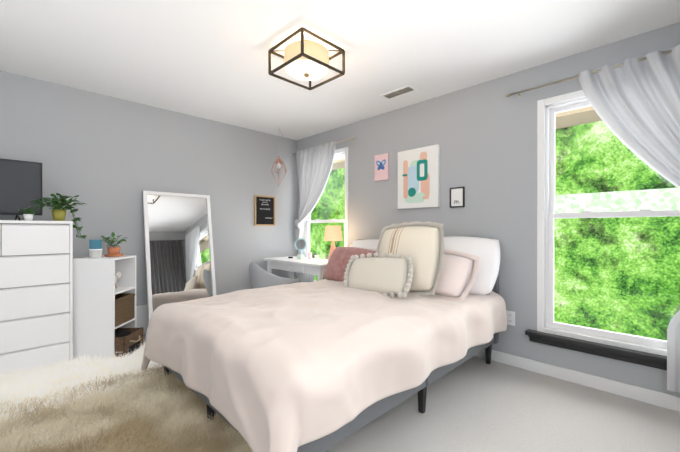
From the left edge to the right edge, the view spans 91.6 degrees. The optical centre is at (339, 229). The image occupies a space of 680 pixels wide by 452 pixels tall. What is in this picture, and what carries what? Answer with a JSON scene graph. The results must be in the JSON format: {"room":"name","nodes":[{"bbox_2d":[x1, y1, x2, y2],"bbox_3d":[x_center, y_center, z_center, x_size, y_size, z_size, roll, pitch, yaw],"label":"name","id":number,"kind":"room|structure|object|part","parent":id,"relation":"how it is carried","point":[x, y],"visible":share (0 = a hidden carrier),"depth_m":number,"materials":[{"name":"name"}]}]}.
{"room":"bedroom","nodes":[
{"label":"bedroom","id":0,"kind":"room"},
{"bbox_2d":[0,71,296,305],"bbox_3d":[-2.300,-0.081,3.289,4.568,2.440,0.140,0,0,-45],"label":"wall","id":1,"kind":"structure","parent":0,"point":[108,160],"depth_m":3.42,"materials":[{"name":"grey paint"}]},
{"bbox_2d":[254,195,274,225],"bbox_3d":[-1.010,-0.247,4.454,0.311,0.400,0.022,0,0,-45],"label":"frame","id":2,"kind":"object","parent":1,"relation":"attached to","point":[264,210],"visible":1,"depth_m":4.45,"materials":[{"name":"brown wood"}]},
{"bbox_2d":[0,0,679,139],"bbox_3d":[-0.633,-1.338,1.708,4.708,0.080,4.730,0,0,-45],"label":"ceiling","id":3,"kind":"structure","parent":0,"point":[206,59],"depth_m":2.34,"materials":[{"name":"white paint"}]},
{"bbox_2d":[271,127,296,185],"bbox_3d":[-0.711,-0.682,4.446,0.644,1.239,0.421,0,0,-45],"label":"pendant light","id":4,"kind":"object","parent":3,"relation":"hanging from","point":[278,161],"visible":0.98,"depth_m":4.21,"materials":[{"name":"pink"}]},
{"bbox_2d":[268,27,344,89],"bbox_3d":[-0.239,-1.193,2.370,0.389,0.212,0.389,0,0,-45],"label":"ceiling light","id":5,"kind":"object","parent":3,"relation":"attached to","point":[305,60],"visible":1,"depth_m":2.28,"materials":[{"name":"brown metal"}]},
{"bbox_3d":[-0.239,-1.187,2.370,0.320,0.149,0.320,0,0,-45],"label":"lamp shade","id":6,"kind":"part","parent":5,"relation":"part of","materials":[{"name":"beige fabric"}]},
{"bbox_2d":[380,85,416,99],"bbox_3d":[0.553,-1.294,3.133,0.135,0.012,0.330,0,0,-45],"label":"ceiling vent","id":7,"kind":"object","parent":3,"relation":"in","point":[399,92],"visible":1,"depth_m":3.12,"materials":[{"name":"white plastic"}]},
{"bbox_2d":[143,339,679,451],"bbox_3d":[-0.633,1.172,1.712,4.708,0.060,4.730,0,0,-45],"label":"floor","id":8,"kind":"structure","parent":0,"point":[476,404],"depth_m":1.97,"materials":[{"name":"beige carpet"}]},
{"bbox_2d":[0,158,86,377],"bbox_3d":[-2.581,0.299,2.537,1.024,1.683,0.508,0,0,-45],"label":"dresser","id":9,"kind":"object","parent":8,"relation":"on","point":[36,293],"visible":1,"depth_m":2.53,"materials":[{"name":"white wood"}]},
{"bbox_2d":[0,158,41,219],"bbox_3d":[-2.707,-0.304,2.458,0.735,0.477,0.224,0,0,-45],"label":"tv","id":10,"kind":"object","parent":9,"relation":"on","point":[20,181],"depth_m":2.61,"materials":[{"name":"black plastic"}]},
{"bbox_2d":[19,193,86,238],"bbox_3d":[-2.321,-0.099,2.693,0.435,0.366,0.363,0,0,-45],"label":"plant","id":11,"kind":"object","parent":9,"relation":"on","point":[30,204],"depth_m":2.62,"materials":[{"name":"green plant"}]},
{"bbox_2d":[0,340,172,424],"bbox_3d":[-1.690,1.134,2.586,2.100,0.011,0.880,0,0,-45],"label":"rug","id":12,"kind":"object","parent":8,"relation":"on","point":[16,387],"visible":0.5,"depth_m":2.32,"materials":[{"name":"fur"}]},
{"bbox_2d":[73,232,142,359],"bbox_3d":[-1.965,0.581,2.865,0.430,1.118,0.330,0,0,-3],"label":"cubby","id":13,"kind":"object","parent":8,"relation":"on","point":[104,305],"visible":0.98,"depth_m":2.70,"materials":[{"name":"white wood"}]},
{"bbox_2d":[115,293,134,326],"bbox_3d":[-1.985,0.696,2.865,0.271,0.225,0.289,0,0,-3],"label":"basket","id":14,"kind":"object","parent":13,"relation":"on","point":[124,302],"depth_m":2.87,"materials":[{"name":"wicker"}]},
{"bbox_2d":[0,364,252,451],"bbox_3d":[-1.017,1.135,1.915,2.230,0.011,1.380,0,0,-42],"label":"rug","id":15,"kind":"object","parent":8,"relation":"on","point":[158,413],"visible":0.42,"depth_m":1.79,"materials":[{"name":"beige fur"}]},
{"bbox_2d":[136,305,147,338],"bbox_3d":[-2.107,0.963,3.360,0.360,0.348,0.022,0,0,-45],"label":"board panel","id":16,"kind":"object","parent":8,"relation":"on","point":[141,315],"depth_m":3.42,"materials":[{"name":"white"}]},
{"bbox_2d":[143,191,215,324],"bbox_3d":[-1.697,0.369,3.556,0.690,1.531,0.262,0,0,-45],"label":"floor mirror","id":17,"kind":"object","parent":8,"relation":"on","point":[179,256],"visible":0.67,"depth_m":3.55,"materials":[{"name":"white mirror"}]},
{"bbox_2d":[249,261,299,288],"bbox_3d":[-0.716,0.736,3.652,0.559,0.811,0.594,0,0,-45],"label":"chair","id":18,"kind":"object","parent":8,"relation":"on","point":[260,277],"visible":0.52,"depth_m":3.41,"materials":[{"name":"grey fabric"}]},
{"bbox_2d":[263,226,342,280],"bbox_3d":[-0.448,0.548,4.151,0.480,1.181,1.130,0,0,-45],"label":"desk","id":19,"kind":"object","parent":8,"relation":"on","point":[309,264],"visible":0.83,"depth_m":3.93,"materials":[{"name":"white wood"}]},
{"bbox_2d":[294,238,306,258],"bbox_3d":[-0.511,0.248,4.306,0.133,0.267,0.122,0,0,-45],"label":"vanity mirror","id":20,"kind":"object","parent":19,"relation":"on","point":[300,244],"depth_m":4.30,"materials":[{"name":"teal mirror"}]},
{"bbox_2d":[324,226,342,259],"bbox_3d":[-0.081,0.170,3.944,0.224,0.425,0.224,0,0,-45],"label":"lamp","id":21,"kind":"object","parent":19,"relation":"on","point":[332,233],"depth_m":3.86,"materials":[{"name":"brown fabric"}]},
{"bbox_2d":[141,221,506,451],"bbox_3d":[-0.013,0.535,2.566,2.323,1.204,1.824,0,0,-45],"label":"bed","id":22,"kind":"object","parent":8,"relation":"on","point":[362,333],"visible":1,"depth_m":1.81,"materials":[{"name":"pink fabric"}]},
{"bbox_2d":[297,22,679,396],"bbox_3d":[0.987,-0.081,3.320,0.140,2.440,4.730,0,0,-45],"label":"wall","id":23,"kind":"structure","parent":0,"point":[483,135],"depth_m":2.85,"materials":[{"name":"grey paint"}]},
{"bbox_2d":[293,137,354,281],"bbox_3d":[-0.263,-0.004,4.358,0.168,2.203,1.211,0,0,-45],"label":"curtain","id":24,"kind":"object","parent":23,"relation":"attached to","point":[314,165],"visible":0.6,"depth_m":4.47,"materials":[{"name":"white fabric"}]},
{"bbox_3d":[-0.344,-0.004,4.408,0.123,2.203,0.830,0,0,-45],"label":"panel","id":25,"kind":"part","parent":24,"relation":"part of","materials":[{"name":"grey fabric"}]},
{"bbox_3d":[-0.235,-1.087,4.384,0.090,0.032,1.211,0,0,-45],"label":"rod","id":26,"kind":"part","parent":24,"relation":"part of","materials":[{"name":"silver metal"}]},
{"bbox_2d":[302,147,347,275],"bbox_3d":[-0.194,-0.107,4.479,0.122,1.830,0.940,0,0,-45],"label":"window","id":27,"kind":"structure","parent":23,"relation":"in","point":[341,153],"depth_m":4.30,"materials":[{"name":"white"}]},
{"bbox_2d":[374,153,388,180],"bbox_3d":[0.468,-0.697,3.724,0.022,0.292,0.193,0,0,-45],"label":"art","id":28,"kind":"object","parent":23,"relation":"attached to","point":[381,166],"visible":0.98,"depth_m":3.71,"materials":[{"name":"pink paper"}]},
{"bbox_2d":[398,144,439,208],"bbox_3d":[0.795,-0.522,3.386,0.034,0.608,0.477,0,0,-45],"label":"art","id":29,"kind":"object","parent":23,"relation":"attached to","point":[418,177],"visible":0.98,"depth_m":3.35,"materials":[{"name":"paper"}]},
{"bbox_2d":[450,187,464,207],"bbox_3d":[1.095,-0.298,3.094,0.020,0.185,0.138,0,0,-45],"label":"frame","id":30,"kind":"object","parent":23,"relation":"attached to","point":[457,196],"visible":1,"depth_m":3.09,"materials":[{"name":"black"}]},
{"bbox_2d":[506,310,514,325],"bbox_3d":[1.428,0.745,2.772,0.008,0.116,0.072,0,0,-45],"label":"outlet","id":31,"kind":"object","parent":23,"relation":"attached to","point":[510,317],"visible":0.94,"depth_m":2.77,"materials":[{"name":"white plastic"}]},
{"bbox_2d":[475,349,679,411],"bbox_3d":[1.299,1.095,2.898,0.014,0.090,3.410,0,0,-45],"label":"baseboard","id":32,"kind":"structure","parent":23,"relation":"attached to","point":[664,400],"depth_m":2.38,"materials":[{"name":"white wood"}]},
{"bbox_2d":[506,44,679,391],"bbox_3d":[1.866,-0.063,2.216,0.168,2.108,1.431,0,0,-45],"label":"curtain","id":33,"kind":"object","parent":23,"relation":"attached to","point":[635,103],"visible":1,"depth_m":2.10,"materials":[{"name":"white fabric"}]},
{"bbox_3d":[1.871,-1.099,2.264,0.090,0.032,1.366,0,0,-45],"label":"rod","id":34,"kind":"part","parent":33,"relation":"part of","materials":[{"name":"silver metal"}]},
{"bbox_3d":[2.025,-0.063,2.030,0.132,2.108,0.943,0,0,-45],"label":"panel","id":35,"kind":"part","parent":33,"relation":"part of","materials":[{"name":"grey fabric"}]},
{"bbox_2d":[525,329,666,370],"bbox_3d":[1.884,0.853,2.280,0.095,0.087,1.080,0,0,-45],"label":"window sill","id":36,"kind":"structure","parent":23,"relation":"attached to","point":[627,355],"depth_m":2.31,"materials":[{"name":"black wood"}]},
{"bbox_2d":[537,90,679,355],"bbox_3d":[1.938,-0.104,2.333,0.122,1.830,0.940,0,0,-45],"label":"window","id":37,"kind":"structure","parent":23,"relation":"in","point":[547,110],"depth_m":2.54,"materials":[{"name":"white"}]},
{"bbox_2d":[555,188,679,212],"bbox_3d":[1.963,-0.197,2.357,0.002,0.145,0.736,0,0,-45],"label":"film","id":38,"kind":"object","parent":37,"relation":"attached to","point":[615,202],"visible":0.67,"depth_m":2.34,"materials":[{"name":"white plastic"}]},
{"label":"outside","id":39,"kind":"structure","parent":0,"visible":0},
{"bbox_2d":[331,106,601,169],"bbox_3d":[1.451,-1.048,3.391,0.380,0.225,7.000,0,0,-45],"label":"soffit","id":40,"kind":"structure","parent":39,"point":[560,120],"depth_m":2.82,"materials":[{"name":"beige"}]},
{"bbox_2d":[310,121,679,340],"bbox_3d":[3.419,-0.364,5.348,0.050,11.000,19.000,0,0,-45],"label":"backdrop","id":41,"kind":"structure","parent":39,"point":[590,131],"depth_m":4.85,"materials":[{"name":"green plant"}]}
]}

